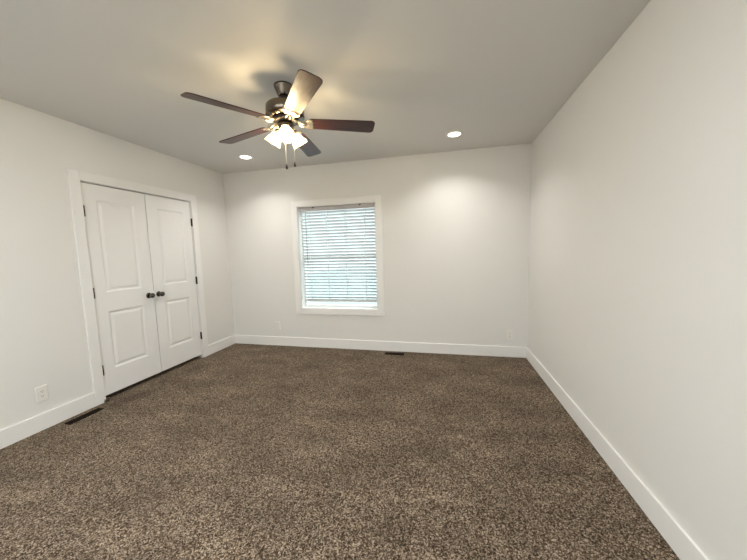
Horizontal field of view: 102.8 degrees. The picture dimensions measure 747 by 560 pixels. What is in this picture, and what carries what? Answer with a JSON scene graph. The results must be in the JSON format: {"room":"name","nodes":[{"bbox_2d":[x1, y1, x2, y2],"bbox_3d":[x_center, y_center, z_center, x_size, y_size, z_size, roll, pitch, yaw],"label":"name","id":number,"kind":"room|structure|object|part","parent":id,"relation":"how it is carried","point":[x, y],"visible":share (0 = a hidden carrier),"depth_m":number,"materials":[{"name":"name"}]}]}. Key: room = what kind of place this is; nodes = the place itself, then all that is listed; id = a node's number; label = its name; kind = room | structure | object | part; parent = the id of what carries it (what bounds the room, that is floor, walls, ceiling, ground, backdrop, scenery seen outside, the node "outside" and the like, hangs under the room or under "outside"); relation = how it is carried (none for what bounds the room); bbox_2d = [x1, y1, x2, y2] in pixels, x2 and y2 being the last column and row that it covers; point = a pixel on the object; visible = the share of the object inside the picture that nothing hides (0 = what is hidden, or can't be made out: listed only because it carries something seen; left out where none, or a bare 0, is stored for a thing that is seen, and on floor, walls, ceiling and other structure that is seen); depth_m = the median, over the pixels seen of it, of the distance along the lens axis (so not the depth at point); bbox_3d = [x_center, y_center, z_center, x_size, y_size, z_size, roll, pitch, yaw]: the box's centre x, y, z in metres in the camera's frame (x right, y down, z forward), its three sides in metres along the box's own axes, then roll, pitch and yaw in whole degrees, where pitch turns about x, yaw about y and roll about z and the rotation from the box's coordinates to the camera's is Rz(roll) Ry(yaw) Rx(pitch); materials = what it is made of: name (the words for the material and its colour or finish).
{"room":"empty bedroom","nodes":[
{"label":"empty bedroom","id":0,"kind":"room"},
{"bbox_2d":[0,98,234,429],"bbox_3d":[-2.748,-0.069,2.375,0.120,2.555,4.450,0,6,13],"label":"wall","id":1,"kind":"structure","parent":0,"point":[43,336],"depth_m":2.48,"materials":[{"name":"white paint"}]},
{"bbox_2d":[34,384,48,402],"bbox_3d":[-2.670,0.915,2.401,0.012,0.124,0.076,0,6,13],"label":"wall outlet","id":2,"kind":"object","parent":1,"relation":"attached to","point":[41,393],"visible":1,"depth_m":2.40,"materials":[{"name":"white plastic"}]},
{"bbox_2d":[0,335,234,448],"bbox_3d":[-2.650,1.135,2.475,0.014,0.134,4.450,0,6,13],"label":"baseboard","id":3,"kind":"structure","parent":1,"relation":"attached to","point":[10,435],"depth_m":2.46,"materials":[{"name":"white paint"}]},
{"bbox_2d":[80,182,160,395],"bbox_3d":[-2.517,0.089,3.038,0.103,2.000,0.599,0,6,13],"label":"door","id":4,"kind":"structure","parent":1,"relation":"in","point":[115,219],"depth_m":3.01,"materials":[{"name":"white paint"}]},
{"bbox_2d":[66,168,208,405],"bbox_3d":[-2.511,0.036,3.346,0.137,2.148,1.374,0,6,13],"label":"trim","id":5,"kind":"structure","parent":1,"relation":"attached to","point":[74,177],"depth_m":2.77,"materials":[{"name":"white paint"}]},
{"bbox_2d":[144,194,201,370],"bbox_3d":[-2.379,0.029,3.627,0.103,2.000,0.600,0,6,13],"label":"door","id":6,"kind":"structure","parent":1,"relation":"in","point":[169,221],"depth_m":3.60,"materials":[{"name":"white paint"}]},
{"bbox_2d":[0,0,650,173],"bbox_3d":[-0.726,-1.400,1.764,4.510,0.100,4.750,0,6,13],"label":"ceiling","id":7,"kind":"structure","parent":0,"point":[496,73],"depth_m":1.91,"materials":[{"name":"white paint"}]},
{"bbox_2d":[238,155,252,159],"bbox_3d":[-1.567,-1.504,3.654,0.178,0.008,0.178,0,6,13],"label":"recessed light","id":8,"kind":"object","parent":7,"relation":"in","point":[247,157],"visible":1,"depth_m":3.65,"materials":[{"name":"white plastic"}]},
{"bbox_2d":[181,69,374,168],"bbox_3d":[-0.640,-1.098,2.197,1.256,0.588,1.233,0,6,13],"label":"ceiling fan","id":9,"kind":"object","parent":7,"relation":"hanging from","point":[286,110],"visible":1,"depth_m":2.08,"materials":[{"name":"brown wood"}]},
{"bbox_3d":[-0.916,-1.087,1.866,0.136,0.035,0.485,4,10,44],"label":"blade","id":10,"kind":"part","parent":9,"relation":"part of","materials":[{"name":"brown wood"}]},
{"bbox_3d":[-1.002,-1.128,2.335,0.485,0.035,0.136,-2,5,26],"label":"blade","id":11,"kind":"part","parent":9,"relation":"part of","materials":[{"name":"brown wood"}]},
{"bbox_3d":[-0.726,-1.038,2.192,0.064,0.072,0.054,0,6,13],"label":"bulb","id":12,"kind":"part","parent":9,"relation":"part of","materials":[{"name":"white glass"}]},
{"bbox_2d":[282,123,289,130],"bbox_3d":[-0.617,-1.079,2.100,0.058,0.065,0.059,0,6,13],"label":"bulb","id":13,"kind":"object","parent":9,"relation":"attached to","point":[286,126],"depth_m":2.08,"materials":[{"name":"white glass"}]},
{"bbox_3d":[-0.605,-1.030,2.073,0.054,0.072,0.062,0,6,13],"label":"bulb","id":14,"kind":"part","parent":9,"relation":"part of","materials":[{"name":"white glass"}]},
{"bbox_3d":[-0.562,-1.047,2.235,0.054,0.072,0.061,0,6,13],"label":"bulb","id":15,"kind":"part","parent":9,"relation":"part of","materials":[{"name":"white glass"}]},
{"bbox_3d":[-0.442,-1.111,1.800,0.136,0.035,0.485,-5,6,-28],"label":"blade","id":16,"kind":"part","parent":9,"relation":"part of","materials":[{"name":"brown wood"}]},
{"bbox_3d":[-0.581,-1.161,2.560,0.136,0.035,0.485,-1,3,8],"label":"blade","id":17,"kind":"part","parent":9,"relation":"part of","materials":[{"name":"brown wood"}]},
{"bbox_3d":[-0.235,-1.155,2.229,0.485,0.035,0.136,-2,6,-10],"label":"blade","id":18,"kind":"part","parent":9,"relation":"part of","materials":[{"name":"brown wood"}]},
{"bbox_2d":[446,131,462,137],"bbox_3d":[0.843,-1.518,3.109,0.178,0.008,0.178,0,6,13],"label":"recessed light","id":19,"kind":"object","parent":7,"relation":"in","point":[452,134],"visible":1,"depth_m":3.10,"materials":[{"name":"white plastic"}]},
{"bbox_2d":[0,343,679,559],"bbox_3d":[-1.009,1.219,2.100,4.980,0.050,4.490,0,6,13],"label":"floor","id":20,"kind":"structure","parent":0,"point":[238,451],"depth_m":1.86,"materials":[{"name":"brown carpet"}]},
{"bbox_2d":[64,408,103,424],"bbox_3d":[-2.513,1.183,2.598,0.070,0.006,0.255,0,6,13],"label":"floor vent","id":21,"kind":"object","parent":20,"relation":"in","point":[96,410],"visible":1,"depth_m":2.58,"materials":[{"name":"brown metal"}]},
{"bbox_2d":[385,352,404,354],"bbox_3d":[0.279,0.977,3.948,0.255,0.006,0.070,0,6,13],"label":"floor vent","id":22,"kind":"object","parent":20,"relation":"in","point":[387,353],"visible":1,"depth_m":3.95,"materials":[{"name":"brown metal"}]},
{"bbox_2d":[223,143,531,346],"bbox_3d":[-0.144,-0.307,4.109,4.400,2.555,0.140,0,6,13],"label":"wall","id":23,"kind":"structure","parent":0,"point":[456,224],"depth_m":3.87,"materials":[{"name":"white paint"}]},
{"bbox_2d":[291,195,383,315],"bbox_3d":[-0.491,-0.316,4.181,1.299,1.604,0.157,0,6,13],"label":"window","id":24,"kind":"structure","parent":23,"relation":"in","point":[302,306],"depth_m":4.16,"materials":[{"name":"white paint"}]},
{"bbox_2d":[300,203,376,301],"bbox_3d":[-0.491,-0.358,4.163,1.081,1.333,0.072,0,6,13],"label":"window blind","id":25,"kind":"object","parent":24,"relation":"attached to","point":[353,208],"visible":0.97,"depth_m":4.15,"materials":[{"name":"white plastic"}]},
{"bbox_3d":[-0.893,-0.339,4.265,0.006,1.262,0.062,0,6,13],"label":"ladder cord","id":26,"kind":"part","parent":25,"relation":"part of","materials":[{"name":"white fabric"}]},
{"bbox_3d":[-0.631,-0.341,4.203,0.006,1.262,0.062,0,6,13],"label":"ladder cord","id":27,"kind":"part","parent":25,"relation":"part of","materials":[{"name":"white fabric"}]},
{"bbox_3d":[-0.472,0.294,4.231,1.073,0.021,0.052,0,6,13],"label":"rail","id":28,"kind":"part","parent":25,"relation":"part of","materials":[{"name":"white plastic"}]},
{"bbox_3d":[-0.369,-0.342,4.142,0.006,1.262,0.062,0,6,13],"label":"ladder cord","id":29,"kind":"part","parent":25,"relation":"part of","materials":[{"name":"white fabric"}]},
{"bbox_3d":[-0.104,-0.343,4.080,0.006,1.262,0.062,0,6,13],"label":"ladder cord","id":30,"kind":"part","parent":25,"relation":"part of","materials":[{"name":"white fabric"}]},
{"bbox_3d":[-0.479,-0.321,4.232,1.117,1.422,0.048,0,6,13],"label":"frame","id":31,"kind":"part","parent":24,"relation":"part of","materials":[{"name":"white plastic"}]},
{"bbox_2d":[235,335,525,357],"bbox_3d":[-0.129,0.905,4.151,4.132,0.134,0.014,0,6,13],"label":"baseboard","id":32,"kind":"structure","parent":23,"relation":"attached to","point":[460,349],"depth_m":4.06,"materials":[{"name":"white paint"}]},
{"bbox_2d":[506,330,512,339],"bbox_3d":[1.691,0.683,3.702,0.076,0.124,0.012,0,6,13],"label":"wall outlet","id":33,"kind":"object","parent":23,"relation":"attached to","point":[509,333],"visible":1,"depth_m":3.70,"materials":[{"name":"white plastic"}]},
{"bbox_2d":[527,0,746,559],"bbox_3d":[1.418,-0.089,1.397,0.120,2.555,4.450,0,6,13],"label":"wall","id":34,"kind":"structure","parent":0,"point":[637,297],"depth_m":1.43,"materials":[{"name":"white paint"}]},
{"bbox_2d":[526,347,708,559],"bbox_3d":[1.386,1.116,1.528,0.014,0.134,4.450,0,6,13],"label":"baseboard","id":35,"kind":"structure","parent":34,"relation":"attached to","point":[684,547],"depth_m":1.63,"materials":[{"name":"white paint"}]},
{"label":"outside","id":36,"kind":"structure","parent":0,"visible":0},
{"bbox_2d":[307,268,376,304],"bbox_3d":[3.237,-0.083,18.854,20.000,0.100,29.800,0,6,13],"label":"ground","id":37,"kind":"structure","parent":36,"point":[309,302],"depth_m":15.16,"materials":[{"name":"grey"}]}
]}

